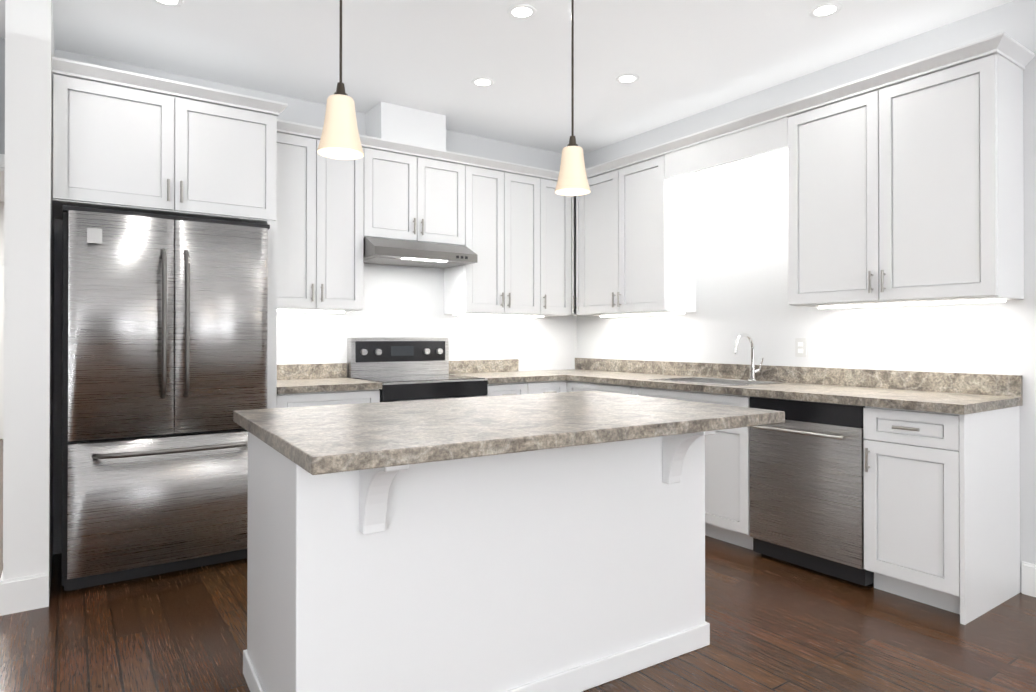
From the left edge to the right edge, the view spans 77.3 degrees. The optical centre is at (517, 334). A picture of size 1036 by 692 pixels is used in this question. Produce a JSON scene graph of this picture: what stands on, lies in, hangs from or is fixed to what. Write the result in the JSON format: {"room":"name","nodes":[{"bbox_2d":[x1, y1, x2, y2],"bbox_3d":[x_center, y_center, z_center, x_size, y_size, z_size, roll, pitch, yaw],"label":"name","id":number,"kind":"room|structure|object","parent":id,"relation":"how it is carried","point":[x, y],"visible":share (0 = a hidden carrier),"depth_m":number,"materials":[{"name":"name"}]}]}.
{"room":"kitchen","nodes":[
{"label":"kitchen","id":0,"kind":"room"},
{"bbox_2d":[0,202,3,257],"bbox_3d":[-6.428,-0.162,7.381,4.080,2.780,0.100,0,0,-35],"label":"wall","id":1,"kind":"structure","parent":0,"point":[1,229],"depth_m":7.58,"materials":[{"name":"white paint"}]},
{"bbox_2d":[0,258,3,438],"bbox_3d":[-6.121,0.168,7.490,1.010,2.120,0.060,0,0,-35],"label":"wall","id":2,"kind":"structure","parent":1,"relation":"attached to","point":[1,338],"depth_m":7.57,"materials":[{"name":"white paint"}]},
{"bbox_2d":[3,0,54,596],"bbox_3d":[-2.384,-0.184,3.175,0.160,2.780,0.820,0,0,-35],"label":"wall","id":3,"kind":"structure","parent":0,"point":[28,358],"depth_m":2.84,"materials":[{"name":"white paint"}]},
{"bbox_2d":[0,571,48,615],"bbox_3d":[-2.385,1.133,3.159,0.174,0.147,0.834,0,0,-35],"label":"baseboard","id":4,"kind":"structure","parent":3,"relation":"attached to","point":[24,593],"depth_m":2.82,"materials":[{"name":"white"}]},
{"bbox_2d":[0,38,576,554],"bbox_3d":[-2.318,-0.180,3.800,6.800,2.780,0.168,0,0,-35],"label":"wall","id":5,"kind":"structure","parent":0,"point":[402,300],"depth_m":4.68,"materials":[{"name":"white paint"}]},
{"bbox_2d":[52,56,279,223],"bbox_3d":[-1.949,-0.962,3.597,1.024,0.658,0.622,0,0,-35],"label":"upper cabinet","id":6,"kind":"object","parent":5,"relation":"attached to","point":[123,141],"depth_m":3.31,"materials":[{"name":"white paint"}]},
{"bbox_2d":[277,120,375,311],"bbox_3d":[-1.331,-0.723,4.207,0.682,1.130,0.322,0,0,-35],"label":"upper cabinet","id":7,"kind":"object","parent":5,"relation":"attached to","point":[328,205],"depth_m":4.07,"materials":[{"name":"white paint"}]},
{"bbox_2d":[267,359,518,380],"bbox_3d":[-0.849,0.250,4.718,2.062,0.100,0.022,0,0,-35],"label":"backsplash","id":8,"kind":"structure","parent":5,"relation":"attached to","point":[274,372],"depth_m":4.44,"materials":[{"name":"beige stone"}]},
{"bbox_2d":[364,101,445,147],"bbox_3d":[-0.797,-1.425,4.605,0.490,0.278,0.280,0,0,-35],"label":"cover","id":9,"kind":"object","parent":5,"relation":"attached to","point":[390,121],"depth_m":4.48,"materials":[{"name":"white paint"}]},
{"bbox_2d":[376,136,467,246],"bbox_3d":[-0.785,-0.962,4.585,0.763,0.650,0.322,0,0,-35],"label":"upper cabinet","id":10,"kind":"object","parent":5,"relation":"attached to","point":[422,193],"depth_m":4.47,"materials":[{"name":"white paint"}]},
{"bbox_2d":[363,237,476,268],"bbox_3d":[-0.734,-0.566,4.509,0.757,0.136,0.497,0,0,-35],"label":"range hood","id":11,"kind":"object","parent":10,"relation":"attached to","point":[402,253],"visible":0.92,"depth_m":4.35,"materials":[{"name":"silver metal"}]},
{"bbox_2d":[444,156,531,315],"bbox_3d":[-0.195,-0.719,4.993,0.792,1.130,0.322,0,0,-35],"label":"upper cabinet","id":12,"kind":"object","parent":5,"relation":"attached to","point":[499,283],"depth_m":4.83,"materials":[{"name":"white paint"}]},
{"bbox_2d":[532,167,575,316],"bbox_3d":[0.213,-0.718,5.241,0.396,1.130,0.379,0,0,-35],"label":"upper cabinet","id":13,"kind":"object","parent":5,"relation":"attached to","point":[551,211],"depth_m":5.13,"materials":[{"name":"white paint"}]},
{"bbox_2d":[0,0,1013,201],"bbox_3d":[-1.535,-1.625,2.809,6.950,0.100,13.000,0,0,-35],"label":"ceiling","id":14,"kind":"structure","parent":0,"point":[682,59],"depth_m":3.56,"materials":[{"name":"white paint"}]},
{"bbox_2d":[153,0,182,6],"bbox_3d":[-1.649,-1.570,3.034,0.144,0.007,0.144,0,0,-35],"label":"recessed light","id":15,"kind":"object","parent":14,"relation":"in","point":[173,2],"visible":1,"depth_m":3.06,"materials":[{"name":"white plastic"}]},
{"bbox_2d":[317,0,363,159],"bbox_3d":[-0.568,-1.079,2.078,0.144,1.000,0.144,0,0,-35],"label":"pendant light","id":16,"kind":"object","parent":14,"relation":"hanging from","point":[340,139],"visible":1,"depth_m":2.04,"materials":[{"name":"beige glass"}]},
{"bbox_2d":[471,77,493,86],"bbox_3d":[-0.218,-1.565,4.025,0.144,0.007,0.144,0,0,-35],"label":"recessed light","id":17,"kind":"object","parent":14,"relation":"in","point":[486,82],"visible":1,"depth_m":4.02,"materials":[{"name":"white plastic"}]},
{"bbox_2d":[507,4,536,19],"bbox_3d":[0.019,-1.570,3.155,0.144,0.007,0.144,0,0,-35],"label":"recessed light","id":18,"kind":"object","parent":14,"relation":"in","point":[521,11],"visible":1,"depth_m":3.15,"materials":[{"name":"white"}]},
{"bbox_2d":[555,0,589,195],"bbox_3d":[0.221,-1.076,2.624,0.144,1.000,0.144,0,0,-35],"label":"pendant light","id":19,"kind":"object","parent":14,"relation":"hanging from","point":[572,179],"visible":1,"depth_m":2.59,"materials":[{"name":"beige glass"}]},
{"bbox_2d":[616,74,638,83],"bbox_3d":[0.670,-1.566,3.971,0.144,0.007,0.144,0,0,-35],"label":"recessed light","id":20,"kind":"object","parent":14,"relation":"in","point":[626,78],"visible":1,"depth_m":3.96,"materials":[{"name":"white plastic"}]},
{"bbox_2d":[809,2,841,17],"bbox_3d":[1.490,-1.570,3.140,0.144,0.007,0.144,0,0,-35],"label":"recessed light","id":21,"kind":"object","parent":14,"relation":"in","point":[824,9],"visible":1,"depth_m":3.13,"materials":[{"name":"white plastic"}]},
{"bbox_2d":[0,439,1035,691],"bbox_3d":[-1.535,1.255,2.795,6.950,0.100,13.000,0,0,-35],"label":"floor","id":22,"kind":"structure","parent":0,"point":[776,625],"depth_m":2.55,"materials":[{"name":"brown wood"}]},
{"bbox_2d":[62,205,269,590],"bbox_3d":[-1.890,0.309,3.479,0.910,1.797,0.820,0,0,-35],"label":"refrigerator","id":23,"kind":"object","parent":22,"relation":"on","point":[164,343],"visible":0.96,"depth_m":3.15,"materials":[{"name":"silver metal"}]},
{"bbox_2d":[267,389,379,408],"bbox_3d":[-1.277,0.774,4.066,0.620,0.874,0.602,0,0,-35],"label":"base cabinet","id":24,"kind":"object","parent":22,"relation":"on","point":[274,400],"depth_m":3.79,"materials":[{"name":"white paint"}]},
{"bbox_2d":[267,377,381,392],"bbox_3d":[-1.267,0.317,4.055,0.620,0.040,0.635,0,0,-35],"label":"countertop","id":25,"kind":"structure","parent":24,"relation":"on","point":[301,384],"depth_m":3.86,"materials":[{"name":"beige stone"}]},
{"bbox_2d":[347,338,487,401],"bbox_3d":[-0.676,0.618,4.416,0.754,1.190,0.694,0,0,-35],"label":"range","id":26,"kind":"object","parent":22,"relation":"on","point":[406,369],"visible":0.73,"depth_m":4.49,"materials":[{"name":"silver metal"}]},
{"bbox_2d":[243,431,715,691],"bbox_3d":[-0.060,0.757,2.322,1.599,0.890,0.997,0,0,-35],"label":"kitchen island","id":27,"kind":"object","parent":22,"relation":"on","point":[548,542],"depth_m":2.02,"materials":[{"name":"white paint"}]},
{"bbox_2d":[233,391,784,482],"bbox_3d":[-0.037,0.292,2.300,1.690,0.040,1.140,0,0,-35],"label":"island countertop","id":28,"kind":"structure","parent":27,"relation":"on","point":[330,443],"depth_m":1.96,"materials":[{"name":"beige stone"}]},
{"bbox_2d":[485,377,566,395],"bbox_3d":[-0.075,0.778,4.863,0.731,0.874,0.659,0,0,-35],"label":"base cabinet","id":29,"kind":"object","parent":22,"relation":"on","point":[557,384],"depth_m":4.63,"materials":[{"name":"white paint"}]},
{"bbox_2d":[449,373,566,380],"bbox_3d":[-0.105,0.321,4.860,0.676,0.040,0.635,0,0,-35],"label":"countertop","id":30,"kind":"structure","parent":29,"relation":"on","point":[490,376],"depth_m":4.72,"materials":[{"name":"beige stone"}]},
{"bbox_2d":[567,377,698,401],"bbox_3d":[0.787,0.777,4.700,0.659,0.874,0.749,0,0,-35],"label":"base cabinet","id":31,"kind":"object","parent":22,"relation":"on","point":[677,392],"depth_m":4.21,"materials":[{"name":"white paint"}]},
{"bbox_2d":[519,369,706,388],"bbox_3d":[0.652,0.321,4.919,0.635,0.040,1.400,0,0,-35],"label":"countertop","id":32,"kind":"structure","parent":31,"relation":"on","point":[640,380],"depth_m":4.60,"materials":[{"name":"beige stone"}]},
{"bbox_2d":[705,427,752,549],"bbox_3d":[1.232,0.891,4.107,0.602,0.640,0.969,0,0,-35],"label":"base cabinet","id":33,"kind":"object","parent":22,"relation":"on","point":[727,451],"depth_m":3.67,"materials":[{"name":"white paint"}]},
{"bbox_2d":[750,396,873,586],"bbox_3d":[1.650,0.774,3.430,0.627,0.868,0.608,0,0,-35],"label":"dishwasher","id":34,"kind":"object","parent":22,"relation":"on","point":[806,484],"visible":0.75,"depth_m":3.24,"materials":[{"name":"silver metal"}]},
{"bbox_2d":[859,405,1021,624],"bbox_3d":[1.980,0.769,3.028,0.602,0.874,0.418,0,0,-35],"label":"base cabinet","id":35,"kind":"object","parent":22,"relation":"on","point":[941,489],"depth_m":2.85,"materials":[{"name":"white paint"}]},
{"bbox_2d":[723,381,1022,416],"bbox_3d":[1.756,0.313,3.324,0.635,0.040,1.180,0,0,-35],"label":"countertop","id":36,"kind":"structure","parent":35,"relation":"on","point":[917,400],"depth_m":3.09,"materials":[{"name":"beige stone"}]},
{"bbox_2d":[648,377,783,385],"bbox_3d":[1.229,0.389,4.071,0.446,0.194,0.686,0,0,-35],"label":"sink","id":37,"kind":"object","parent":36,"relation":"in","point":[719,381],"visible":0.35,"depth_m":4.21,"materials":[{"name":"silver metal"}]},
{"bbox_2d":[734,333,763,380],"bbox_3d":[1.451,0.143,4.074,0.215,0.306,0.111,0,0,-35],"label":"faucet","id":38,"kind":"object","parent":36,"relation":"on","point":[753,370],"visible":0.92,"depth_m":4.12,"materials":[{"name":"silver metal"}]},
{"bbox_2d":[577,0,1035,592],"bbox_3d":[2.726,-0.186,2.621,0.150,2.780,7.850,0,0,-35],"label":"wall","id":39,"kind":"structure","parent":0,"point":[741,246],"depth_m":3.98,"materials":[{"name":"white paint"}]},
{"bbox_2d":[576,144,699,315],"bbox_3d":[0.857,-0.720,4.903,0.322,1.130,0.966,0,0,-35],"label":"upper cabinet","id":40,"kind":"object","parent":39,"relation":"attached to","point":[636,222],"depth_m":4.62,"materials":[{"name":"white paint"}]},
{"bbox_2d":[575,358,1022,396],"bbox_3d":[1.425,0.248,4.341,0.022,0.100,3.230,0,0,-35],"label":"backsplash","id":41,"kind":"structure","parent":39,"relation":"attached to","point":[1001,385],"depth_m":3.73,"materials":[{"name":"beige stone"}]},
{"bbox_2d":[795,338,806,356],"bbox_3d":[1.718,0.080,3.935,0.008,0.114,0.070,0,0,-35],"label":"electrical outlet","id":42,"kind":"object","parent":39,"relation":"attached to","point":[800,347],"visible":1,"depth_m":3.93,"materials":[{"name":"white plastic"}]},
{"bbox_2d":[784,33,1027,307],"bbox_3d":[1.940,-0.728,3.338,0.322,1.130,1.000,0,0,-35],"label":"upper cabinet","id":43,"kind":"object","parent":39,"relation":"attached to","point":[906,184],"depth_m":3.12,"materials":[{"name":"white paint"}]},
{"bbox_2d":[1022,561,1035,596],"bbox_3d":[3.621,1.123,1.178,0.014,0.147,4.470,0,0,-35],"label":"baseboard","id":44,"kind":"structure","parent":39,"relation":"attached to","point":[1029,579],"depth_m":2.99,"materials":[{"name":"white"}]}
]}

